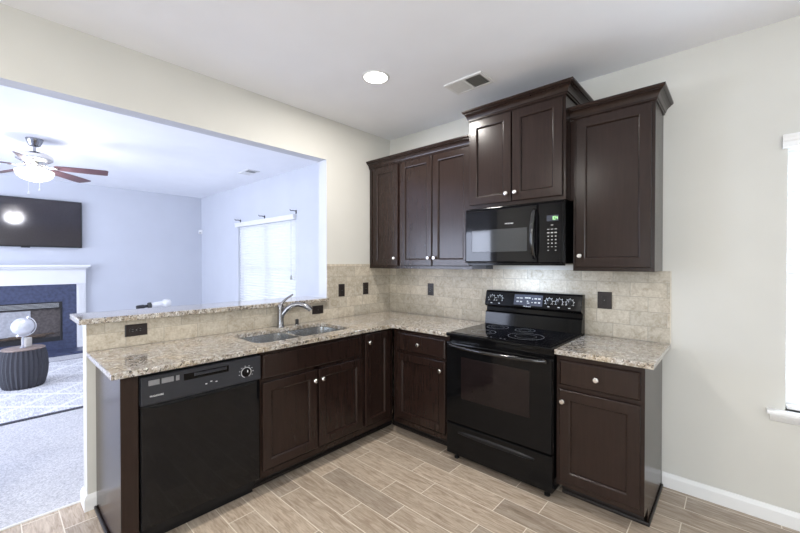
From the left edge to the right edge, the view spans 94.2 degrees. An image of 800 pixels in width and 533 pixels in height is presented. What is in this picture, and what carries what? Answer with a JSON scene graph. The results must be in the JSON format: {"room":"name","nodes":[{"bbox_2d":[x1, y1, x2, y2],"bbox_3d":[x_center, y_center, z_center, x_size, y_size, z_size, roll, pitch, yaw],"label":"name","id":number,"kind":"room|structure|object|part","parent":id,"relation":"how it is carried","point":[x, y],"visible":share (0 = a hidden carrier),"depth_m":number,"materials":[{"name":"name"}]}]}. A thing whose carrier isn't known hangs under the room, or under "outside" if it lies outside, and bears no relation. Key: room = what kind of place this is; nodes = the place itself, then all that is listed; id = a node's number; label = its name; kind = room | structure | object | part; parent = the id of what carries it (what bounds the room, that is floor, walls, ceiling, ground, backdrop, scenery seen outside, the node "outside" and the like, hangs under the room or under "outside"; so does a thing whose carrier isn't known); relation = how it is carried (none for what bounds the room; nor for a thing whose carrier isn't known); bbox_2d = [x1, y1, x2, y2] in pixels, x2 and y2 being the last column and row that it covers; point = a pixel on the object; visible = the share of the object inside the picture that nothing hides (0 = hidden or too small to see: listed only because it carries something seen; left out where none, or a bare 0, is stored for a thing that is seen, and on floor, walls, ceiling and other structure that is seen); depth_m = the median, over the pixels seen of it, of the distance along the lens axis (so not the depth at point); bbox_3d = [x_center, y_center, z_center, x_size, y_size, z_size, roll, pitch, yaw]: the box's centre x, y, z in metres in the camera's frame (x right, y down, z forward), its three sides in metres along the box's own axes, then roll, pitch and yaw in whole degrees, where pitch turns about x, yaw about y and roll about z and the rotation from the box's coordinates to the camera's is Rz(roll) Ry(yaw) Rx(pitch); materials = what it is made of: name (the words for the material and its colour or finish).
{"room":"kitchen","nodes":[
{"label":"kitchen","id":0,"kind":"room"},
{"bbox_2d":[0,353,83,528],"bbox_3d":[-4.127,1.437,3.602,5.148,0.106,5.998,0,1,42],"label":"carpet","id":1,"kind":"object","parent":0,"point":[42,458],"visible":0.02,"depth_m":2.63,"materials":[{"name":"grey carpet"}]},
{"bbox_2d":[0,357,82,425],"bbox_3d":[-4.299,1.371,4.163,2.475,0.014,3.250,0,1,42],"label":"area rug","id":2,"kind":"object","parent":1,"relation":"on","point":[62,390],"visible":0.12,"depth_m":3.91,"materials":[{"name":"white fabric"}]},
{"bbox_2d":[0,344,48,390],"bbox_3d":[-4.293,1.143,4.243,0.422,0.440,0.424,0,1,42],"label":"stool","id":3,"kind":"object","parent":2,"relation":"on","point":[23,368],"visible":0.98,"depth_m":4.11,"materials":[{"name":"grey wicker"}]},
{"bbox_2d":[10,316,36,348],"bbox_3d":[-4.274,0.744,4.215,0.196,0.358,0.196,0,1,27],"label":"globe","id":4,"kind":"object","parent":3,"relation":"on","point":[21,326],"visible":1,"depth_m":4.17,"materials":[{"name":"metal"}]},
{"bbox_3d":[-4.248,0.681,4.229,0.176,0.233,0.019,0,1,-30],"label":"meridian arm","id":5,"kind":"part","parent":4,"relation":"part of","materials":[{"name":"metal"}]},
{"bbox_2d":[21,337,31,346],"bbox_3d":[-4.321,0.869,4.306,0.087,0.106,0.087,0,1,42],"label":"stand base","id":6,"kind":"object","parent":3,"relation":"on","point":[27,340],"visible":0.82,"depth_m":4.28,"materials":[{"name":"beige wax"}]},
{"bbox_2d":[0,265,90,357],"bbox_3d":[-5.557,0.671,5.539,0.420,1.388,1.490,0,1,42],"label":"fireplace","id":7,"kind":"object","parent":1,"relation":"on","point":[47,294],"visible":0.85,"depth_m":5.80,"materials":[{"name":"white paint"}]},
{"bbox_3d":[-5.817,0.872,5.553,0.006,0.380,0.430,0,1,42],"label":"liner panel","id":8,"kind":"part","parent":7,"relation":"part of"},
{"bbox_3d":[-5.682,0.871,5.654,0.022,0.620,0.820,0,1,42],"label":"trim","id":9,"kind":"part","parent":7,"relation":"part of","materials":[{"name":"black metal"}]},
{"bbox_2d":[0,265,90,268],"bbox_3d":[-5.639,0.006,5.606,0.200,0.060,1.490,0,1,42],"label":"mantel shelf","id":10,"kind":"object","parent":7,"relation":"attached to","point":[1,266],"depth_m":5.70,"materials":[{"name":"white paint"}]},
{"bbox_2d":[136,299,170,308],"bbox_3d":[-4.105,0.945,6.193,0.431,0.796,0.462,0,1,5],"label":"telescope","id":11,"kind":"object","parent":1,"relation":"on","point":[166,302],"visible":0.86,"depth_m":6.17,"materials":[{"name":"white plastic"}]},
{"bbox_2d":[0,174,201,312],"bbox_3d":[-6.090,0.056,5.369,0.150,2.835,6.000,0,1,42],"label":"wall","id":12,"kind":"structure","parent":0,"point":[140,247],"depth_m":6.61,"materials":[{"name":"blue paint"}]},
{"bbox_2d":[0,195,81,247],"bbox_3d":[-5.688,-0.664,5.638,0.077,0.754,1.320,0,1,42],"label":"television","id":13,"kind":"object","parent":12,"relation":"attached to","point":[24,222],"visible":1,"depth_m":5.73,"materials":[{"name":"black plastic"}]},
{"bbox_2d":[0,3,389,494],"bbox_3d":[-2.164,0.039,1.812,0.115,2.735,6.000,0,1,42],"label":"wall","id":14,"kind":"structure","parent":0,"point":[38,55],"depth_m":2.50,"materials":[{"name":"beige paint"}]},
{"bbox_2d":[80,487,96,512],"bbox_3d":[-1.281,1.353,2.799,0.145,0.090,1.701,0,1,42],"label":"baseboard","id":15,"kind":"structure","parent":14,"relation":"attached to","point":[89,501],"depth_m":2.15,"materials":[{"name":"white paint"}]},
{"bbox_2d":[70,296,328,324],"bbox_3d":[-1.347,0.307,2.833,0.352,0.033,1.720,0,1,42],"label":"bar","id":16,"kind":"object","parent":14,"relation":"on","point":[89,318],"visible":1,"depth_m":2.54,"materials":[{"name":"beige stone"}]},
{"bbox_2d":[86,264,389,351],"bbox_3d":[-0.953,0.231,3.058,0.009,0.500,2.510,0,1,42],"label":"backsplash","id":17,"kind":"structure","parent":14,"relation":"attached to","point":[102,336],"depth_m":2.90,"materials":[{"name":"beige tile"}]},
{"bbox_2d":[125,323,146,336],"bbox_3d":[-1.629,0.392,2.300,0.009,0.072,0.117,0,1,42],"label":"outlet","id":18,"kind":"object","parent":17,"relation":"attached to","point":[134,329],"visible":1,"depth_m":2.30,"materials":[{"name":"brown plastic"}]},
{"bbox_2d":[312,305,322,313],"bbox_3d":[-0.727,0.383,3.296,0.008,0.072,0.117,0,1,42],"label":"wall plate","id":19,"kind":"object","parent":17,"relation":"attached to","point":[315,309],"visible":1,"depth_m":3.29,"materials":[{"name":"brown plastic"}]},
{"bbox_2d":[339,284,344,296],"bbox_3d":[-0.546,0.223,3.494,0.008,0.117,0.072,0,1,42],"label":"wall plate","id":20,"kind":"object","parent":17,"relation":"attached to","point":[341,286],"visible":1,"depth_m":3.49,"materials":[{"name":"brown plastic"}]},
{"bbox_2d":[363,282,367,293],"bbox_3d":[-0.341,0.219,3.721,0.008,0.117,0.072,0,1,42],"label":"wall plate","id":21,"kind":"object","parent":17,"relation":"attached to","point":[365,285],"visible":1,"depth_m":3.71,"materials":[{"name":"brown plastic"}]},
{"bbox_2d":[0,0,799,197],"bbox_3d":[-2.225,-1.379,1.854,10.580,0.100,6.300,0,1,42],"label":"ceiling","id":22,"kind":"structure","parent":0,"point":[312,56],"depth_m":2.35,"materials":[{"name":"paint"}]},
{"bbox_2d":[0,137,107,193],"bbox_3d":[-3.887,-1.042,3.893,1.266,0.610,1.237,0,1,42],"label":"ceiling fan","id":23,"kind":"object","parent":22,"relation":"hanging from","point":[36,162],"visible":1,"depth_m":3.90,"materials":[{"name":"silver metal"}]},
{"bbox_3d":[-4.266,-1.044,4.060,0.490,0.050,0.116,0,1,17],"label":"blade","id":24,"kind":"part","parent":23,"relation":"part of","materials":[{"name":"brown wood"}]},
{"bbox_3d":[-3.613,-1.040,3.599,0.116,0.050,0.490,0,1,-37],"label":"blade","id":25,"kind":"part","parent":23,"relation":"part of","materials":[{"name":"brown wood"}]},
{"bbox_3d":[-3.796,-0.906,3.818,0.015,0.338,0.088,0,1,-24],"label":"pull chain","id":26,"kind":"part","parent":23,"relation":"part of","materials":[{"name":"white plastic"}]},
{"bbox_3d":[-3.864,-0.956,3.936,0.312,0.114,0.312,0,1,42],"label":"lamp shade","id":27,"kind":"part","parent":23,"relation":"part of","materials":[{"name":"white glass"}]},
{"bbox_3d":[-3.870,-1.047,4.356,0.116,0.050,0.490,0,1,-1],"label":"blade","id":28,"kind":"part","parent":23,"relation":"part of","materials":[{"name":"brown wood"}]},
{"bbox_3d":[-3.467,-1.044,4.071,0.490,0.050,0.116,0,1,-19],"label":"blade","id":29,"kind":"part","parent":23,"relation":"part of","materials":[{"name":"brown wood"}]},
{"bbox_2d":[238,169,259,175],"bbox_3d":[-2.179,-1.355,5.361,0.320,0.010,0.180,0,1,42],"label":"ceiling vent","id":30,"kind":"object","parent":22,"relation":"in","point":[249,172],"visible":1,"depth_m":5.35,"materials":[{"name":"white plastic"}]},
{"bbox_2d":[362,70,389,83],"bbox_3d":[-0.171,-1.332,2.624,0.195,0.008,0.195,0,1,42],"label":"recessed light","id":31,"kind":"object","parent":22,"relation":"in","point":[371,76],"visible":1,"depth_m":2.62,"materials":[{"name":"white glass"}]},
{"bbox_2d":[444,71,494,94],"bbox_3d":[0.502,-1.331,2.712,0.312,0.010,0.196,0,1,42],"label":"ceiling vent","id":32,"kind":"object","parent":22,"relation":"in","point":[479,79],"visible":1,"depth_m":2.70,"materials":[{"name":"white plastic"}]},
{"bbox_2d":[0,396,799,532],"bbox_3d":[-0.317,1.472,0.152,5.131,0.100,6.000,0,1,42],"label":"floor","id":33,"kind":"structure","parent":0,"point":[391,479],"depth_m":2.17,"materials":[{"name":"brown tile"}]},
{"bbox_2d":[0,500,79,530],"bbox_3d":[-2.219,1.402,1.874,0.012,0.008,6.000,0,1,42],"label":"trim","id":34,"kind":"structure","parent":33,"relation":"on","point":[76,502],"depth_m":2.09,"materials":[{"name":"white paint"}]},
{"bbox_2d":[94,367,138,532],"bbox_3d":[-1.522,0.964,1.979,0.600,0.883,0.086,0,1,42],"label":"end panel","id":35,"kind":"object","parent":33,"relation":"on","point":[117,434],"visible":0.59,"depth_m":1.81,"materials":[{"name":"brown wood"}]},
{"bbox_3d":[-1.544,1.395,1.955,0.596,0.020,0.014,0,1,42],"label":"shoe molding","id":36,"kind":"part","parent":35,"relation":"part of","materials":[{"name":"brown wood"}]},
{"bbox_3d":[-1.543,0.964,1.971,0.580,0.883,0.018,0,1,42],"label":"panel","id":37,"kind":"part","parent":35,"relation":"part of","materials":[{"name":"brown wood"}]},
{"bbox_2d":[138,354,259,532],"bbox_3d":[-1.262,0.967,2.219,0.626,0.872,0.606,0,1,42],"label":"dishwasher","id":38,"kind":"object","parent":33,"relation":"on","point":[198,425],"visible":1,"depth_m":1.99,"materials":[{"name":"black plastic"}]},
{"bbox_3d":[-1.062,0.609,2.034,0.048,0.144,0.606,0,1,42],"label":"control panel","id":39,"kind":"part","parent":38,"relation":"part of","materials":[{"name":"grey plastic"}]},
{"bbox_3d":[-1.126,1.349,2.099,0.015,0.110,0.600,0,1,42],"label":"toe panel","id":40,"kind":"part","parent":38,"relation":"part of","materials":[{"name":"black plastic"}]},
{"bbox_2d":[252,334,391,488],"bbox_3d":[-0.633,0.955,2.926,0.646,0.883,1.272,0,1,42],"label":"base cabinet","id":41,"kind":"object","parent":33,"relation":"on","point":[311,395],"visible":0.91,"depth_m":2.52,"materials":[{"name":"brown wood"}]},
{"bbox_2d":[87,311,484,380],"bbox_3d":[-0.509,0.500,2.658,1.188,0.030,2.510,0,1,42],"label":"countertop","id":42,"kind":"structure","parent":41,"relation":"on","point":[131,361],"depth_m":2.36,"materials":[{"name":"beige stone"}]},
{"bbox_2d":[240,326,340,342],"bbox_3d":[-0.783,0.608,2.768,0.465,0.185,0.798,0,1,42],"label":"sink","id":43,"kind":"object","parent":42,"relation":"in","point":[278,336],"visible":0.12,"depth_m":2.87,"materials":[{"name":"silver metal"}]},
{"bbox_3d":[-0.915,0.610,2.622,0.417,0.183,0.390,0,1,42],"label":"bowl","id":44,"kind":"part","parent":43,"relation":"part of","materials":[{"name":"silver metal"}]},
{"bbox_3d":[-0.642,0.607,2.924,0.417,0.183,0.364,0,1,42],"label":"bowl","id":45,"kind":"part","parent":43,"relation":"part of","materials":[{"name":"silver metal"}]},
{"bbox_2d":[277,294,311,327],"bbox_3d":[-0.843,0.350,2.982,0.279,0.263,0.060,0,1,-10],"label":"faucet","id":46,"kind":"object","parent":42,"relation":"on","point":[282,311],"visible":1,"depth_m":2.96,"materials":[{"name":"silver metal"}]},
{"bbox_3d":[-0.910,0.268,2.979,0.110,0.098,0.025,0,1,-23],"label":"lever","id":47,"kind":"part","parent":46,"relation":"part of","materials":[{"name":"silver metal"}]},
{"bbox_3d":[-0.837,0.357,2.981,0.268,0.143,0.041,0,1,-9],"label":"spout","id":48,"kind":"part","parent":46,"relation":"part of","materials":[{"name":"silver metal"}]},
{"bbox_3d":[-0.708,0.980,2.419,0.020,0.542,0.397,0,1,42],"label":"door","id":49,"kind":"part","parent":41,"relation":"part of","materials":[{"name":"brown wood"}]},
{"bbox_3d":[-0.581,0.908,2.588,0.020,0.783,0.840,0,1,42],"label":"frame","id":50,"kind":"part","parent":41,"relation":"part of","materials":[{"name":"brown wood"}]},
{"bbox_3d":[-0.503,1.387,2.812,0.010,0.020,1.272,0,1,42],"label":"shoe molding","id":51,"kind":"part","parent":41,"relation":"part of","materials":[{"name":"brown wood"}]},
{"bbox_3d":[-0.429,0.977,2.727,0.020,0.542,0.404,0,1,42],"label":"door","id":52,"kind":"part","parent":41,"relation":"part of","materials":[{"name":"brown wood"}]},
{"bbox_2d":[354,328,391,438],"bbox_3d":[-0.346,0.952,3.243,0.646,0.883,0.440,0,1,42],"label":"base cabinet","id":53,"kind":"object","parent":33,"relation":"on","point":[376,345],"visible":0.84,"depth_m":3.00,"materials":[{"name":"brown wood"}]},
{"bbox_3d":[-0.183,0.888,2.998,0.020,0.716,0.270,0,1,42],"label":"door","id":54,"kind":"part","parent":53,"relation":"part of","materials":[{"name":"brown wood"}]},
{"bbox_2d":[392,328,449,445],"bbox_3d":[0.303,0.953,3.181,0.677,0.883,0.646,0,1,42],"label":"base cabinet","id":55,"kind":"object","parent":33,"relation":"on","point":[420,359],"visible":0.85,"depth_m":2.93,"materials":[{"name":"brown wood"}]},
{"bbox_3d":[0.185,1.385,3.055,0.677,0.020,0.010,0,1,42],"label":"shoe molding","id":56,"kind":"part","parent":55,"relation":"part of","materials":[{"name":"brown wood"}]},
{"bbox_3d":[0.158,0.616,2.925,0.490,0.145,0.020,0,1,42],"label":"drawer","id":57,"kind":"part","parent":55,"relation":"part of","materials":[{"name":"brown wood"}]},
{"bbox_3d":[0.158,0.977,2.928,0.490,0.538,0.020,0,1,42],"label":"door","id":58,"kind":"part","parent":55,"relation":"part of","materials":[{"name":"brown wood"}]},
{"bbox_2d":[446,290,584,496],"bbox_3d":[0.808,0.800,2.662,0.756,1.198,0.699,0,1,42],"label":"range","id":59,"kind":"object","parent":33,"relation":"on","point":[502,370],"visible":0.98,"depth_m":2.47,"materials":[{"name":"black metal"}]},
{"bbox_3d":[0.610,1.179,2.454,0.550,0.034,0.014,0,1,42],"label":"drawer handle","id":60,"kind":"part","parent":59,"relation":"part of","materials":[{"name":"black plastic"}]},
{"bbox_3d":[0.596,0.565,2.424,0.704,0.029,0.065,0,1,42],"label":"door handle","id":61,"kind":"part","parent":59,"relation":"part of","materials":[{"name":"black metal"}]},
{"bbox_3d":[0.631,1.237,2.470,0.756,0.224,0.037,0,1,42],"label":"storage drawer","id":62,"kind":"part","parent":59,"relation":"part of","materials":[{"name":"black metal"}]},
{"bbox_3d":[0.629,0.831,2.464,0.756,0.572,0.042,0,1,42],"label":"oven door","id":63,"kind":"part","parent":59,"relation":"part of","materials":[{"name":"black glass"}]},
{"bbox_2d":[446,323,580,351],"bbox_3d":[0.814,0.488,2.665,0.756,0.022,0.602,0,1,42],"label":"cooktop","id":64,"kind":"object","parent":59,"relation":"in","point":[514,335],"depth_m":2.58,"materials":[{"name":"black glass"}]},
{"bbox_3d":[0.988,0.261,2.872,0.227,0.082,0.022,0,1,42],"label":"touch panel","id":65,"kind":"part","parent":59,"relation":"part of","materials":[{"name":"black glass"}]},
{"bbox_3d":[1.209,0.262,2.658,0.042,0.042,0.033,0,1,42],"label":"control knob","id":66,"kind":"part","parent":59,"relation":"part of","materials":[{"name":"black plastic"}]},
{"bbox_2d":[556,355,662,526],"bbox_3d":[1.294,0.961,2.283,0.458,0.883,0.646,0,1,42],"label":"base cabinet","id":67,"kind":"object","parent":33,"relation":"on","point":[609,446],"visible":0.97,"depth_m":2.07,"materials":[{"name":"brown wood"}]},
{"bbox_3d":[1.100,0.997,2.075,0.410,0.545,0.020,0,1,42],"label":"door","id":68,"kind":"part","parent":67,"relation":"part of","materials":[{"name":"brown wood"}]},
{"bbox_3d":[1.100,0.625,2.072,0.410,0.148,0.020,0,1,42],"label":"drawer","id":69,"kind":"part","parent":67,"relation":"part of","materials":[{"name":"brown wood"}]},
{"bbox_2d":[554,334,670,369],"bbox_3d":[1.309,0.503,2.274,0.493,0.030,0.638,0,1,42],"label":"countertop","id":70,"kind":"structure","parent":67,"relation":"on","point":[621,351],"depth_m":2.17,"materials":[{"name":"beige stone"}]},
{"bbox_3d":[1.339,1.392,2.337,0.458,0.020,0.496,0,1,42],"label":"shoe molding","id":71,"kind":"part","parent":67,"relation":"part of","materials":[{"name":"brown wood"}]},
{"bbox_3d":[1.466,0.962,2.161,0.018,0.883,0.598,0,1,42],"label":"panel","id":72,"kind":"part","parent":67,"relation":"part of","materials":[{"name":"brown wood"}]},
{"bbox_2d":[201,15,799,512],"bbox_3d":[-0.161,0.068,4.147,10.580,2.835,0.150,0,1,42],"label":"wall","id":73,"kind":"structure","parent":0,"point":[735,98],"depth_m":2.20,"materials":[{"name":"beige paint"}]},
{"bbox_2d":[243,255,272,299],"bbox_3d":[-2.105,0.068,5.861,1.947,1.488,0.190,0,1,42],"label":"window","id":74,"kind":"structure","parent":73,"relation":"in","point":[243,255],"depth_m":6.24,"materials":[{"name":"white paint"}]},
{"bbox_2d":[234,214,295,300],"bbox_3d":[-2.130,0.002,5.832,1.841,1.476,0.118,0,1,42],"label":"window blind","id":75,"kind":"object","parent":73,"relation":"attached to","point":[263,242],"visible":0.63,"depth_m":5.79,"materials":[{"name":"white paint"}]},
{"bbox_2d":[366,154,399,268],"bbox_3d":[-0.068,-0.514,3.714,0.411,1.062,0.356,0,1,42],"label":"upper cabinet","id":76,"kind":"object","parent":73,"relation":"attached to","point":[384,171],"visible":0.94,"depth_m":3.60,"materials":[{"name":"brown wood"}]},
{"bbox_3d":[-0.170,-1.008,3.597,0.411,0.072,0.052,0,1,42],"label":"crown molding","id":77,"kind":"part","parent":76,"relation":"part of","materials":[{"name":"brown wood"}]},
{"bbox_3d":[-0.140,-0.486,3.596,0.333,0.959,0.020,0,1,42],"label":"door","id":78,"kind":"part","parent":76,"relation":"part of","materials":[{"name":"brown wood"}]},
{"bbox_2d":[396,134,472,269],"bbox_3d":[0.382,-0.510,3.307,0.802,1.062,0.356,0,1,42],"label":"upper cabinet","id":79,"kind":"object","parent":73,"relation":"attached to","point":[434,178],"visible":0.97,"depth_m":3.19,"materials":[{"name":"brown wood"}]},
{"bbox_3d":[0.141,-0.484,3.342,0.370,0.959,0.020,0,1,42],"label":"door","id":80,"kind":"part","parent":79,"relation":"part of","materials":[{"name":"brown wood"}]},
{"bbox_3d":[0.280,-1.004,3.190,0.802,0.072,0.052,0,1,42],"label":"crown molding","id":81,"kind":"part","parent":79,"relation":"part of","materials":[{"name":"brown wood"}]},
{"bbox_3d":[0.421,-0.482,3.088,0.370,0.959,0.020,0,1,42],"label":"door","id":82,"kind":"part","parent":79,"relation":"part of","materials":[{"name":"brown wood"}]},
{"bbox_2d":[462,76,593,209],"bbox_3d":[0.924,-0.810,2.747,0.808,0.744,0.454,0,1,42],"label":"upper cabinet","id":83,"kind":"object","parent":73,"relation":"attached to","point":[521,145],"visible":0.92,"depth_m":2.56,"materials":[{"name":"brown wood"}]},
{"bbox_3d":[0.664,-0.781,2.744,0.335,0.637,0.020,0,1,42],"label":"door","id":84,"kind":"part","parent":83,"relation":"part of","materials":[{"name":"brown wood"}]},
{"bbox_3d":[0.807,-0.779,2.641,0.718,0.684,0.020,0,1,42],"label":"frame","id":85,"kind":"part","parent":83,"relation":"part of","materials":[{"name":"brown wood"}]},
{"bbox_2d":[465,200,572,268],"bbox_3d":[0.890,-0.206,2.757,0.735,0.456,0.474,0,1,42],"label":"microwave","id":86,"kind":"object","parent":83,"relation":"attached to","point":[541,233],"visible":0.98,"depth_m":2.57,"materials":[{"name":"black plastic"}]},
{"bbox_3d":[0.723,-0.225,2.696,0.565,0.394,0.038,0,1,42],"label":"door","id":87,"kind":"part","parent":86,"relation":"part of","materials":[{"name":"black glass"}]},
{"bbox_3d":[0.888,-0.220,2.486,0.034,0.343,0.069,0,1,42],"label":"handle","id":88,"kind":"part","parent":86,"relation":"part of","materials":[{"name":"black plastic"}]},
{"bbox_3d":[0.996,-0.222,2.450,0.162,0.394,0.036,0,1,42],"label":"control panel","id":89,"kind":"part","parent":86,"relation":"part of","materials":[{"name":"black plastic"}]},
{"bbox_3d":[0.924,-1.146,2.744,0.808,0.072,0.454,0,1,42],"label":"crown molding","id":90,"kind":"part","parent":83,"relation":"part of","materials":[{"name":"brown wood"}]},
{"bbox_3d":[0.921,-0.779,2.511,0.343,0.637,0.020,0,1,42],"label":"door","id":91,"kind":"part","parent":83,"relation":"part of","materials":[{"name":"brown wood"}]},
{"bbox_2d":[390,268,671,343],"bbox_3d":[0.800,0.251,3.170,2.456,0.458,0.010,0,1,42],"label":"backsplash","id":92,"kind":"structure","parent":73,"relation":"attached to","point":[641,301],"depth_m":2.79,"materials":[{"name":"beige tile"}]},
{"bbox_2d":[428,283,433,295],"bbox_3d":[0.296,0.222,3.615,0.072,0.117,0.009,0,1,42],"label":"outlet","id":93,"kind":"object","parent":92,"relation":"attached to","point":[430,285],"visible":1,"depth_m":3.61,"materials":[{"name":"plastic"}]},
{"bbox_2d":[597,292,611,308],"bbox_3d":[1.425,0.235,2.592,0.090,0.117,0.008,0,1,42],"label":"wall plate","id":94,"kind":"object","parent":92,"relation":"attached to","point":[604,299],"visible":1,"depth_m":2.59,"materials":[{"name":"plastic"}]},
{"bbox_3d":[1.708,0.259,2.347,0.005,0.458,0.010,0,1,42],"label":"edge trim","id":95,"kind":"part","parent":92,"relation":"part of","materials":[{"name":"tile"}]},
{"bbox_2d":[568,81,673,271],"bbox_3d":[1.405,-0.502,2.380,0.518,1.062,0.356,0,1,42],"label":"upper cabinet","id":96,"kind":"object","parent":73,"relation":"attached to","point":[618,184],"visible":1,"depth_m":2.27,"materials":[{"name":"brown wood"}]},
{"bbox_3d":[1.302,-0.474,2.290,0.414,0.959,0.020,0,1,42],"label":"door","id":97,"kind":"part","parent":96,"relation":"part of","materials":[{"name":"brown wood"}]},
{"bbox_3d":[1.405,-0.997,2.376,0.518,0.072,0.356,0,1,42],"label":"crown molding","id":98,"kind":"part","parent":96,"relation":"part of","materials":[{"name":"brown wood"}]},
{"bbox_2d":[662,471,799,530],"bbox_3d":[2.635,1.364,1.514,2.585,0.090,0.015,0,1,42],"label":"baseboard","id":99,"kind":"structure","parent":73,"relation":"attached to","point":[790,519],"depth_m":2.15,"materials":[{"name":"white paint"}]},
{"bbox_2d":[766,151,799,425],"bbox_3d":[2.447,0.106,1.737,1.048,1.488,0.190,0,1,42],"label":"window","id":100,"kind":"structure","parent":73,"relation":"in","point":[784,416],"depth_m":2.05,"materials":[{"name":"white paint"}]},
{"bbox_3d":[2.430,0.793,1.725,1.048,0.022,0.140,0,1,42],"label":"sill","id":101,"kind":"part","parent":100,"relation":"part of","materials":[{"name":"white paint"}]},
{"bbox_2d":[782,132,799,410],"bbox_3d":[2.422,0.041,1.709,0.942,1.476,0.118,0,1,42],"label":"window blind","id":102,"kind":"object","parent":100,"relation":"attached to","point":[792,140],"visible":1,"depth_m":2.01,"materials":[{"name":"white paint"}]},
{"bbox_3d":[2.447,0.769,1.743,0.886,0.018,0.044,0,1,42],"label":"rail","id":103,"kind":"part","parent":102,"relation":"part of","materials":[{"name":"white paint"}]}
]}

